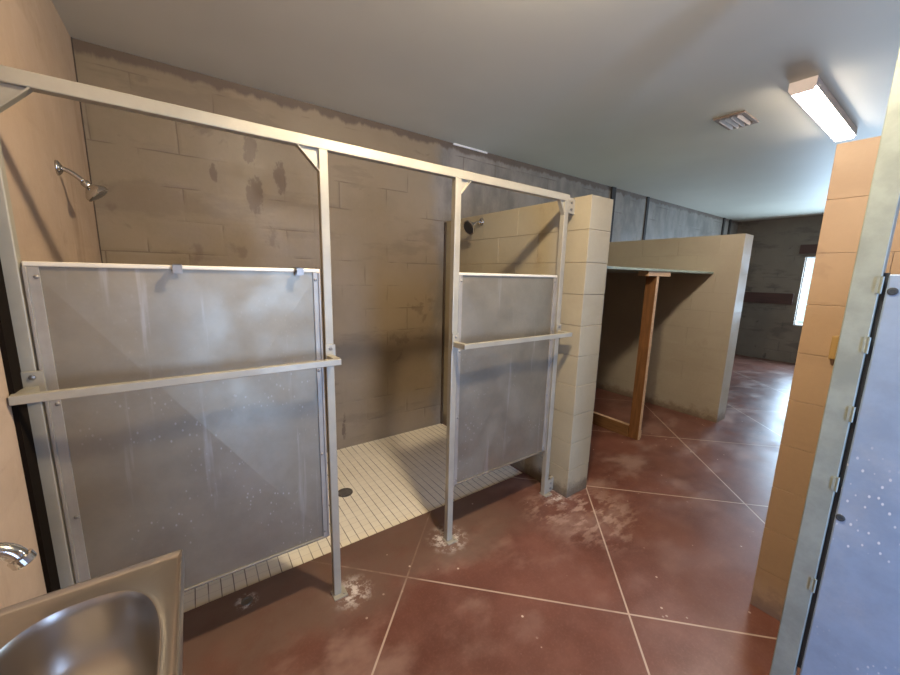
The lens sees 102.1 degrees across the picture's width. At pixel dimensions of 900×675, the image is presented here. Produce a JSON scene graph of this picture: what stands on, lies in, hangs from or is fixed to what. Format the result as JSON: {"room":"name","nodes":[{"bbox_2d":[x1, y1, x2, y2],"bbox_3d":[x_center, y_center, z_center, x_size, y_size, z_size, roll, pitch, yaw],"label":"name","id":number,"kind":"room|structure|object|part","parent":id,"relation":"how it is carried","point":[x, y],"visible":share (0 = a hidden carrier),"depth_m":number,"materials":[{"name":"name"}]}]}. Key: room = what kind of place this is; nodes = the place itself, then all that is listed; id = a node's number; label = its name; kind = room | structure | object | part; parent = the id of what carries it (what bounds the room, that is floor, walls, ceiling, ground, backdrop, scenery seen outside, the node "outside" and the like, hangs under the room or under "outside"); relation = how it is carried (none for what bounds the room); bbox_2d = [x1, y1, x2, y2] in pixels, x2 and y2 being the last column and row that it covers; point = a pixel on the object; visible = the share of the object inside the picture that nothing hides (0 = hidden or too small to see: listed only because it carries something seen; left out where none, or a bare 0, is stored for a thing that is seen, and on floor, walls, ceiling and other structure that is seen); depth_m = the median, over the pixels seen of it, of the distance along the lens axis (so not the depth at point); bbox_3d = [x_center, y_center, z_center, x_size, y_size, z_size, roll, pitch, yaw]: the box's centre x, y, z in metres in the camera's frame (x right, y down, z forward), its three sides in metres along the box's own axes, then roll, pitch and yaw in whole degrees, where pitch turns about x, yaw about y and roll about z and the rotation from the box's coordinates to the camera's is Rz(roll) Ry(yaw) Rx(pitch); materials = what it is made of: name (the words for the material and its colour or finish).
{"room":"public restroom","nodes":[
{"label":"public restroom","id":0,"kind":"room"},
{"bbox_2d":[0,0,100,608],"bbox_3d":[-0.790,0.099,0.251,0.200,2.647,4.480,-6,12,-35],"label":"wall","id":1,"kind":"structure","parent":0,"point":[54,219],"depth_m":1.27,"materials":[{"name":"paint"}]},
{"bbox_2d":[0,542,36,570],"bbox_3d":[-0.690,0.306,0.479,0.193,0.070,0.056,-6,12,-35],"label":"tap","id":2,"kind":"object","parent":1,"relation":"attached to","point":[17,556],"visible":1,"depth_m":0.52,"materials":[{"name":"silver metal"}]},
{"bbox_3d":[-0.691,0.309,0.479,0.183,0.045,0.021,-6,12,-35],"label":"spout","id":3,"kind":"part","parent":2,"relation":"part of","materials":[{"name":"silver metal"}]},
{"bbox_2d":[0,259,60,592],"bbox_3d":[-1.165,0.253,0.995,0.010,2.050,0.066,-6,12,-35],"label":"trim","id":4,"kind":"structure","parent":1,"relation":"attached to","point":[8,348],"depth_m":0.99,"materials":[{"name":"black"}]},
{"bbox_2d":[54,160,107,201],"bbox_3d":[-1.540,-0.652,1.531,0.149,0.151,0.088,-6,12,-35],"label":"shower","id":5,"kind":"object","parent":1,"relation":"attached to","point":[92,192],"visible":1,"depth_m":1.52,"materials":[{"name":"silver metal"}]},
{"bbox_3d":[-1.563,-0.674,1.511,0.072,0.060,0.019,-6,12,-35],"label":"arm","id":6,"kind":"part","parent":5,"relation":"part of","materials":[{"name":"silver metal"}]},
{"bbox_2d":[0,549,183,674],"bbox_3d":[-0.600,0.738,0.547,0.348,0.430,0.515,-6,12,-35],"label":"sink","id":7,"kind":"object","parent":1,"relation":"attached to","point":[128,620],"visible":1,"depth_m":0.69,"materials":[{"name":"silver metal"}]},
{"bbox_2d":[71,38,737,449],"bbox_3d":[1.800,-0.637,4.868,9.812,2.647,0.200,-6,12,-35],"label":"wall","id":8,"kind":"structure","parent":0,"point":[178,193],"depth_m":2.76,"materials":[{"name":"paint"}]},
{"bbox_2d":[71,37,102,262],"bbox_3d":[-1.989,-0.250,2.108,0.005,2.645,0.005,-6,12,-35],"label":"trim","id":9,"kind":"structure","parent":8,"relation":"attached to","point":[71,37],"depth_m":1.97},
{"bbox_2d":[453,143,487,153],"bbox_3d":[0.193,-1.754,3.380,0.400,0.014,0.010,-6,12,-35],"label":"trim","id":10,"kind":"structure","parent":8,"relation":"attached to","point":[459,145],"depth_m":3.37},
{"bbox_2d":[610,187,616,241],"bbox_3d":[2.115,-1.599,4.774,0.090,0.705,0.020,-6,12,-35],"label":"trim","id":11,"kind":"structure","parent":8,"relation":"attached to","point":[613,189],"depth_m":4.75,"materials":[{"name":"black metal"}]},
{"bbox_2d":[642,197,649,239],"bbox_3d":[2.816,-0.719,5.445,0.060,2.635,0.012,-6,12,-35],"label":"trim","id":12,"kind":"structure","parent":8,"relation":"attached to","point":[648,198],"depth_m":5.26,"materials":[{"name":"black metal"}]},
{"bbox_2d":[721,218,725,234],"bbox_3d":[5.101,-0.940,7.030,0.060,2.635,0.020,-6,12,-35],"label":"trim","id":13,"kind":"structure","parent":8,"relation":"attached to","point":[724,219],"depth_m":6.82,"materials":[{"name":"black metal"}]},
{"bbox_2d":[727,219,731,234],"bbox_3d":[5.347,-0.963,7.200,0.060,2.635,0.020,-6,12,-35],"label":"trim","id":14,"kind":"structure","parent":8,"relation":"attached to","point":[730,220],"depth_m":6.99,"materials":[{"name":"black metal"}]},
{"bbox_2d":[52,0,899,221],"bbox_3d":[3.176,-1.659,2.748,9.812,0.150,4.880,-6,12,-35],"label":"ceiling","id":15,"kind":"structure","parent":0,"point":[627,95],"depth_m":2.07,"materials":[{"name":"paint"}]},
{"bbox_2d":[713,110,758,129],"bbox_3d":[2.098,-1.582,2.671,0.295,0.022,0.190,-6,12,-35],"label":"ceiling vent","id":16,"kind":"object","parent":15,"relation":"in","point":[737,120],"visible":1,"depth_m":2.65,"materials":[{"name":"metal"}]},
{"bbox_2d":[788,75,857,141],"bbox_3d":[2.554,-1.514,2.469,1.230,0.068,0.124,-6,12,-35],"label":"ceiling light","id":17,"kind":"object","parent":15,"relation":"attached to","point":[811,93],"visible":1,"depth_m":2.33,"materials":[{"name":"white plastic"}]},
{"bbox_2d":[182,354,800,674],"bbox_3d":[3.111,1.109,3.225,9.812,0.200,4.880,-6,12,-35],"label":"floor","id":18,"kind":"structure","parent":0,"point":[648,568],"depth_m":1.85,"materials":[{"name":"concrete"}]},
{"bbox_2d":[241,596,252,605],"bbox_3d":[-0.915,1.186,1.641,0.048,0.003,0.048,-6,12,-35],"label":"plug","id":19,"kind":"object","parent":18,"relation":"on","point":[247,600],"visible":1,"depth_m":1.64,"materials":[{"name":"metal"}]},
{"bbox_2d":[0,65,574,600],"bbox_3d":[-0.225,0.199,1.709,2.370,1.957,0.061,-6,12,-35],"label":"frame","id":20,"kind":"object","parent":18,"relation":"on","point":[16,84],"visible":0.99,"depth_m":1.33,"materials":[{"name":"metal"}]},
{"bbox_3d":[-1.184,0.306,1.055,0.038,1.916,0.033,-6,12,-35],"label":"post","id":21,"kind":"part","parent":20,"relation":"part of","materials":[{"name":"metal"}]},
{"bbox_2d":[8,344,341,405],"bbox_3d":[-0.800,0.110,1.212,0.868,0.085,0.092,-6,12,-35],"label":"grab bar","id":22,"kind":"object","parent":20,"relation":"attached to","point":[34,390],"visible":1,"depth_m":1.08,"materials":[{"name":"metal"}]},
{"bbox_3d":[-1.145,0.154,0.984,0.026,0.025,0.071,-4,11,-26],"label":"return arm","id":23,"kind":"part","parent":22,"relation":"part of","materials":[{"name":"metal"}]},
{"bbox_3d":[-1.159,0.135,1.015,0.044,0.085,0.006,-6,12,-35],"label":"mount plate","id":24,"kind":"part","parent":22,"relation":"part of","materials":[{"name":"metal"}]},
{"bbox_3d":[-0.486,0.070,1.483,0.040,0.085,0.006,-6,12,-35],"label":"mount plate","id":25,"kind":"part","parent":22,"relation":"part of","materials":[{"name":"metal"}]},
{"bbox_3d":[-0.467,0.089,1.456,0.025,0.025,0.069,-7,13,-40],"label":"return arm","id":26,"kind":"part","parent":22,"relation":"part of","materials":[{"name":"metal"}]},
{"bbox_2d":[21,261,329,591],"bbox_3d":[-0.839,0.340,1.293,0.784,1.176,0.063,-6,12,-35],"label":"metal panel","id":27,"kind":"object","parent":20,"relation":"attached to","point":[231,474],"visible":0.88,"depth_m":1.24,"materials":[{"name":"grey metal"}]},
{"bbox_3d":[-0.235,-0.745,1.534,2.304,0.039,0.035,-6,12,-35],"label":"rail","id":28,"kind":"part","parent":20,"relation":"part of","materials":[{"name":"metal"}]},
{"bbox_3d":[-0.503,0.240,1.529,0.033,1.916,0.033,-6,12,-35],"label":"post","id":29,"kind":"part","parent":20,"relation":"part of","materials":[{"name":"metal"}]},
{"bbox_3d":[-0.513,1.184,1.689,0.061,0.010,0.061,-6,12,-35],"label":"foot plate","id":30,"kind":"part","parent":20,"relation":"part of","materials":[{"name":"metal"}]},
{"bbox_3d":[0.001,1.134,2.046,0.063,0.010,0.061,-6,12,-35],"label":"foot plate","id":31,"kind":"part","parent":20,"relation":"part of","materials":[{"name":"metal"}]},
{"bbox_3d":[0.011,0.190,1.887,0.035,1.916,0.033,-6,12,-35],"label":"post","id":32,"kind":"part","parent":20,"relation":"part of","materials":[{"name":"metal"}]},
{"bbox_2d":[454,272,557,485],"bbox_3d":[0.334,0.219,2.122,0.757,1.162,0.031,-6,12,-35],"label":"metal panel","id":33,"kind":"object","parent":20,"relation":"attached to","point":[503,391],"visible":0.98,"depth_m":2.09,"materials":[{"name":"grey metal"}]},
{"bbox_2d":[452,324,571,349],"bbox_3d":[0.381,-0.005,2.034,0.844,0.085,0.092,-6,12,-35],"label":"grab bar","id":34,"kind":"object","parent":20,"relation":"attached to","point":[456,344],"visible":1,"depth_m":1.92,"materials":[{"name":"metal"}]},
{"bbox_3d":[0.028,0.021,1.840,0.040,0.085,0.006,-6,12,-35],"label":"mount plate","id":35,"kind":"part","parent":34,"relation":"part of","materials":[{"name":"metal"}]},
{"bbox_3d":[0.048,0.039,1.813,0.024,0.025,0.070,-7,13,-41],"label":"return arm","id":36,"kind":"part","parent":34,"relation":"part of","materials":[{"name":"metal"}]},
{"bbox_3d":[0.685,-0.043,2.297,0.042,0.085,0.006,-6,12,-35],"label":"mount plate","id":37,"kind":"part","parent":34,"relation":"part of","materials":[{"name":"metal"}]},
{"bbox_3d":[0.658,1.070,2.504,0.064,0.010,0.061,-6,12,-35],"label":"foot plate","id":38,"kind":"part","parent":20,"relation":"part of","materials":[{"name":"metal"}]},
{"bbox_3d":[0.669,0.127,2.344,0.036,1.916,0.033,-6,12,-35],"label":"post","id":39,"kind":"part","parent":20,"relation":"part of","materials":[{"name":"metal"}]},
{"bbox_2d":[338,488,352,496],"bbox_3d":[-0.716,1.056,2.484,0.104,0.006,0.104,-6,12,-35],"label":"floor drain","id":40,"kind":"object","parent":18,"relation":"on","point":[344,492],"visible":0.95,"depth_m":2.48,"materials":[{"name":"metal"}]},
{"bbox_2d":[592,271,670,439],"bbox_3d":[1.416,0.091,3.788,0.385,1.538,1.310,-6,12,-35],"label":"support","id":41,"kind":"object","parent":18,"relation":"on","point":[633,430],"visible":0.87,"depth_m":3.28,"materials":[{"name":"brown wood"}]},
{"bbox_3d":[1.338,0.788,3.923,0.038,0.115,1.216,-6,12,-35],"label":"plate","id":42,"kind":"part","parent":41,"relation":"part of","materials":[{"name":"brown wood"}]},
{"bbox_3d":[1.339,0.729,3.913,0.036,0.005,1.214,-6,12,-35],"label":"plate","id":43,"kind":"part","parent":41,"relation":"part of","materials":[{"name":"brown wood"}]},
{"bbox_2d":[607,266,713,273],"bbox_3d":[1.422,-0.675,3.642,2.216,0.020,1.323,-6,12,-35],"label":"shelf","id":44,"kind":"object","parent":41,"relation":"on","point":[610,269],"visible":0.24,"depth_m":3.19,"materials":[{"name":"paint"}]},
{"bbox_2d":[769,48,899,674],"bbox_3d":[1.440,0.054,0.784,0.050,2.634,0.832,-6,12,-35],"label":"door","id":45,"kind":"structure","parent":18,"relation":"on","point":[841,611],"depth_m":1.09,"materials":[{"name":"metal"}]},
{"bbox_3d":[1.444,0.549,0.837,0.026,1.360,0.761,-6,12,-35],"label":"door","id":46,"kind":"part","parent":45,"relation":"part of","materials":[{"name":"metal"}]},
{"bbox_2d":[443,195,612,497],"bbox_3d":[0.464,0.000,2.967,0.225,1.952,1.519,-6,12,-35],"label":"wall","id":47,"kind":"structure","parent":0,"point":[523,240],"depth_m":2.42,"materials":[{"name":"paint"}]},
{"bbox_2d":[440,222,446,423],"bbox_3d":[-0.064,-0.093,3.502,0.014,1.950,0.020,-6,12,-35],"label":"trim","id":48,"kind":"structure","parent":47,"relation":"attached to","point":[445,223],"depth_m":3.49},
{"bbox_2d":[463,218,483,234],"bbox_3d":[0.191,-0.884,2.887,0.167,0.141,0.116,-6,12,-35],"label":"shower","id":49,"kind":"object","parent":47,"relation":"attached to","point":[469,227],"visible":1,"depth_m":2.86,"materials":[{"name":"silver metal"}]},
{"bbox_2d":[596,234,753,422],"bbox_3d":[2.470,-0.178,4.348,0.221,1.925,1.545,-6,12,-35],"label":"wall","id":50,"kind":"structure","parent":0,"point":[697,318],"depth_m":4.03,"materials":[{"name":"beige paint"}]},
{"bbox_2d":[735,215,822,362],"bbox_3d":[7.077,-0.667,5.719,0.200,2.635,4.480,-6,12,-35],"label":"wall","id":51,"kind":"structure","parent":0,"point":[769,331],"depth_m":6.87,"materials":[{"name":"paint"}]},
{"bbox_2d":[743,292,793,304],"bbox_3d":[5.988,-0.776,7.069,0.029,0.200,1.015,-6,12,-35],"label":"board","id":52,"kind":"object","parent":51,"relation":"attached to","point":[756,297],"visible":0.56,"depth_m":6.92,"materials":[{"name":"brown wood"}]},
{"bbox_2d":[794,257,814,325],"bbox_3d":[6.821,-0.725,6.035,0.050,1.230,1.500,-6,12,-35],"label":"window","id":53,"kind":"structure","parent":51,"relation":"in","point":[806,262],"depth_m":6.62,"materials":[{"name":"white glass"}]},
{"bbox_2d":[799,244,817,253],"bbox_3d":[6.765,-1.454,5.851,0.034,0.155,1.690,-6,12,-35],"label":"board","id":54,"kind":"object","parent":51,"relation":"attached to","point":[811,248],"visible":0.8,"depth_m":6.43,"materials":[{"name":"brown wood"}]},
{"bbox_2d":[750,136,899,620],"bbox_3d":[2.060,0.400,0.782,0.201,1.980,1.972,-6,12,-35],"label":"wall","id":55,"kind":"structure","parent":0,"point":[854,162],"depth_m":1.44,"materials":[{"name":"orange paint"}]},
{"bbox_2d":[828,335,839,359],"bbox_3d":[1.475,0.040,1.380,0.024,0.090,0.045,-6,12,-35],"label":"wooden block","id":56,"kind":"object","parent":55,"relation":"attached to","point":[834,343],"visible":0.44,"depth_m":1.38,"materials":[{"name":"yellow wood"}]}
]}

